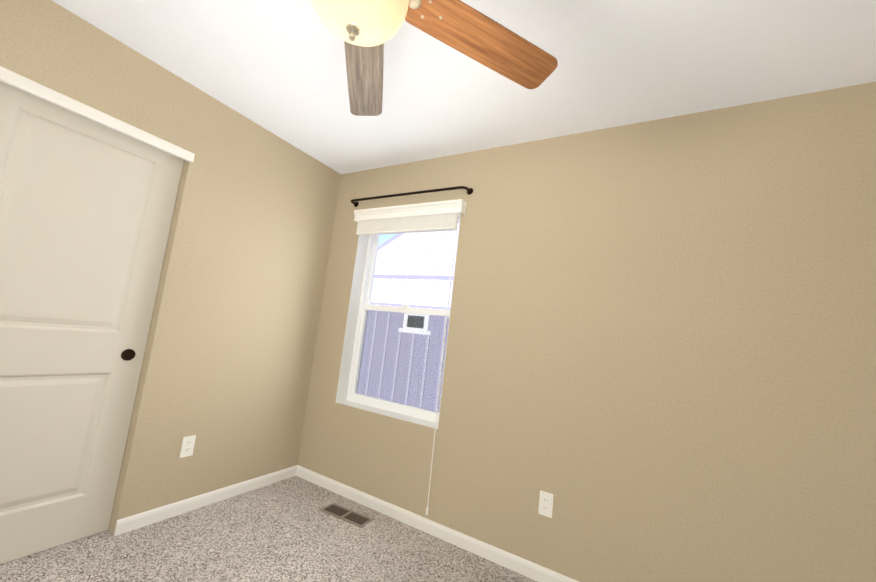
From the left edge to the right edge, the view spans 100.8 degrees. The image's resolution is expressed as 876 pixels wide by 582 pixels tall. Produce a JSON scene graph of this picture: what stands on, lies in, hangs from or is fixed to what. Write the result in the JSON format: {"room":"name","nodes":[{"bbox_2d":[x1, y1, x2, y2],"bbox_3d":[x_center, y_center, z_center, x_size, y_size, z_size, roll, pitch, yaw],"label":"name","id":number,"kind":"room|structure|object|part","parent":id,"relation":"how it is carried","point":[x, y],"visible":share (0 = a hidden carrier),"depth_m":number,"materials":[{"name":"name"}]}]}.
{"room":"bedroom","nodes":[
{"label":"bedroom","id":0,"kind":"room"},
{"bbox_2d":[0,0,340,534],"bbox_3d":[-1.758,-0.028,1.690,0.140,2.440,3.000,2,-8,30],"label":"wall","id":1,"kind":"structure","parent":0,"point":[226,370],"depth_m":2.20,"materials":[{"name":"beige paint"}]},
{"bbox_2d":[0,81,183,563],"bbox_3d":[-1.787,0.172,1.668,0.040,2.020,0.760,2,-8,30],"label":"closet door","id":2,"kind":"structure","parent":1,"relation":"in","point":[86,209],"depth_m":1.71,"materials":[{"name":"beige wood"}]},
{"bbox_2d":[0,66,194,162],"bbox_3d":[-1.831,-0.885,1.471,0.134,0.054,1.507,2,-8,30],"label":"fascia","id":3,"kind":"object","parent":1,"relation":"attached to","point":[22,83],"visible":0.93,"depth_m":1.69,"materials":[{"name":"white wood"}]},
{"bbox_2d":[179,435,195,457],"bbox_3d":[-1.461,0.908,2.118,0.008,0.115,0.070,2,-8,30],"label":"electrical outlet","id":4,"kind":"object","parent":1,"relation":"attached to","point":[187,446],"visible":1,"depth_m":2.11,"materials":[{"name":"white plastic"}]},
{"bbox_2d":[114,465,296,535],"bbox_3d":[-1.362,1.291,2.310,0.013,0.072,1.104,2,-8,30],"label":"baseboard","id":5,"kind":"structure","parent":1,"relation":"attached to","point":[136,521],"depth_m":2.16,"materials":[{"name":"white wood"}]},
{"bbox_2d":[0,476,536,581],"bbox_3d":[-1.121,1.181,0.374,4.350,0.120,4.640,2,-8,30],"label":"floor","id":6,"kind":"structure","parent":0,"point":[286,530],"depth_m":1.86,"materials":[{"name":"carpet"}]},
{"bbox_2d":[320,503,372,527],"bbox_3d":[-0.576,1.407,2.278,0.325,0.008,0.115,3,-8,26],"label":"air vent register","id":7,"kind":"object","parent":6,"relation":"on","point":[348,515],"visible":1,"depth_m":2.27,"materials":[{"name":"brown metal"}]},
{"bbox_2d":[52,0,875,173],"bbox_3d":[-0.839,-1.345,0.680,4.350,0.120,4.640,2,-8,30],"label":"ceiling","id":8,"kind":"structure","parent":0,"point":[277,68],"depth_m":1.68,"materials":[{"name":"white paint"}]},
{"bbox_2d":[311,0,557,115],"bbox_3d":[-0.216,-0.928,0.966,1.341,0.498,1.306,2,-8,30],"label":"fan","id":9,"kind":"object","parent":8,"relation":"hanging from","point":[365,30],"visible":1,"depth_m":1.17,"materials":[{"name":"brown wood"}]},
{"bbox_3d":[-0.221,-0.784,0.991,0.274,0.141,0.274,2,-8,30],"label":"lamp shade","id":10,"kind":"part","parent":9,"relation":"part of","materials":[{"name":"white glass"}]},
{"bbox_3d":[-0.282,-0.844,1.405,0.142,0.006,0.565,-5,-5,-11],"label":"blade","id":11,"kind":"part","parent":9,"relation":"part of","materials":[{"name":"grey wood"}]},
{"bbox_3d":[0.149,-0.822,1.191,0.565,0.006,0.142,10,-20,-27],"label":"blade","id":12,"kind":"part","parent":9,"relation":"part of","materials":[{"name":"brown wood"}]},
{"bbox_2d":[298,82,875,581],"bbox_3d":[0.113,0.270,2.427,4.350,2.440,0.200,2,-8,30],"label":"wall","id":13,"kind":"structure","parent":0,"point":[660,358],"depth_m":1.77,"materials":[{"name":"beige paint"}]},
{"bbox_2d":[335,213,460,428],"bbox_3d":[-0.278,0.138,2.622,0.890,1.460,0.114,2,-8,30],"label":"liner","id":14,"kind":"object","parent":13,"relation":"attached to","point":[349,339],"visible":0.5,"depth_m":2.80,"materials":[{"name":"white wood"}]},
{"bbox_2d":[346,213,459,422],"bbox_3d":[-0.224,0.160,2.716,0.882,1.460,0.112,2,-8,30],"label":"window unit","id":15,"kind":"structure","parent":13,"relation":"in","point":[395,406],"depth_m":2.72,"materials":[{"name":"white plastic"}]},
{"bbox_2d":[354,199,465,515],"bbox_3d":[-0.342,0.364,2.510,0.940,1.978,0.073,2,-8,30],"label":"window blind","id":16,"kind":"object","parent":15,"relation":"attached to","point":[428,217],"visible":1,"depth_m":2.55,"materials":[{"name":"white plastic"}]},
{"bbox_3d":[0.028,0.422,2.291,0.016,1.891,0.044,2,-8,30],"label":"cord","id":17,"kind":"part","parent":16,"relation":"part of","materials":[{"name":"white fabric"}]},
{"bbox_2d":[351,186,472,206],"bbox_3d":[-0.245,-0.692,2.644,1.062,0.048,0.086,2,-8,30],"label":"curtain rod","id":18,"kind":"object","parent":13,"relation":"attached to","point":[469,192],"visible":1,"depth_m":2.55,"materials":[{"name":"black metal"}]},
{"bbox_2d":[296,465,578,581],"bbox_3d":[0.297,1.436,1.981,3.220,0.072,0.013,2,-8,30],"label":"baseboard","id":19,"kind":"structure","parent":13,"relation":"attached to","point":[522,566],"depth_m":2.14,"materials":[{"name":"white wood"}]},
{"bbox_2d":[538,490,553,517],"bbox_3d":[0.563,1.112,1.891,0.070,0.115,0.008,2,-8,30],"label":"electrical outlet","id":20,"kind":"object","parent":13,"relation":"attached to","point":[545,503],"visible":1,"depth_m":1.89,"materials":[{"name":"white plastic"}]},
{"label":"outside","id":21,"kind":"structure","parent":0,"visible":0},
{"bbox_2d":[357,223,458,411],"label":"window","id":22,"kind":"structure","parent":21,"point":[425,302],"depth_m":6.48,"materials":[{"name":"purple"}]}
]}

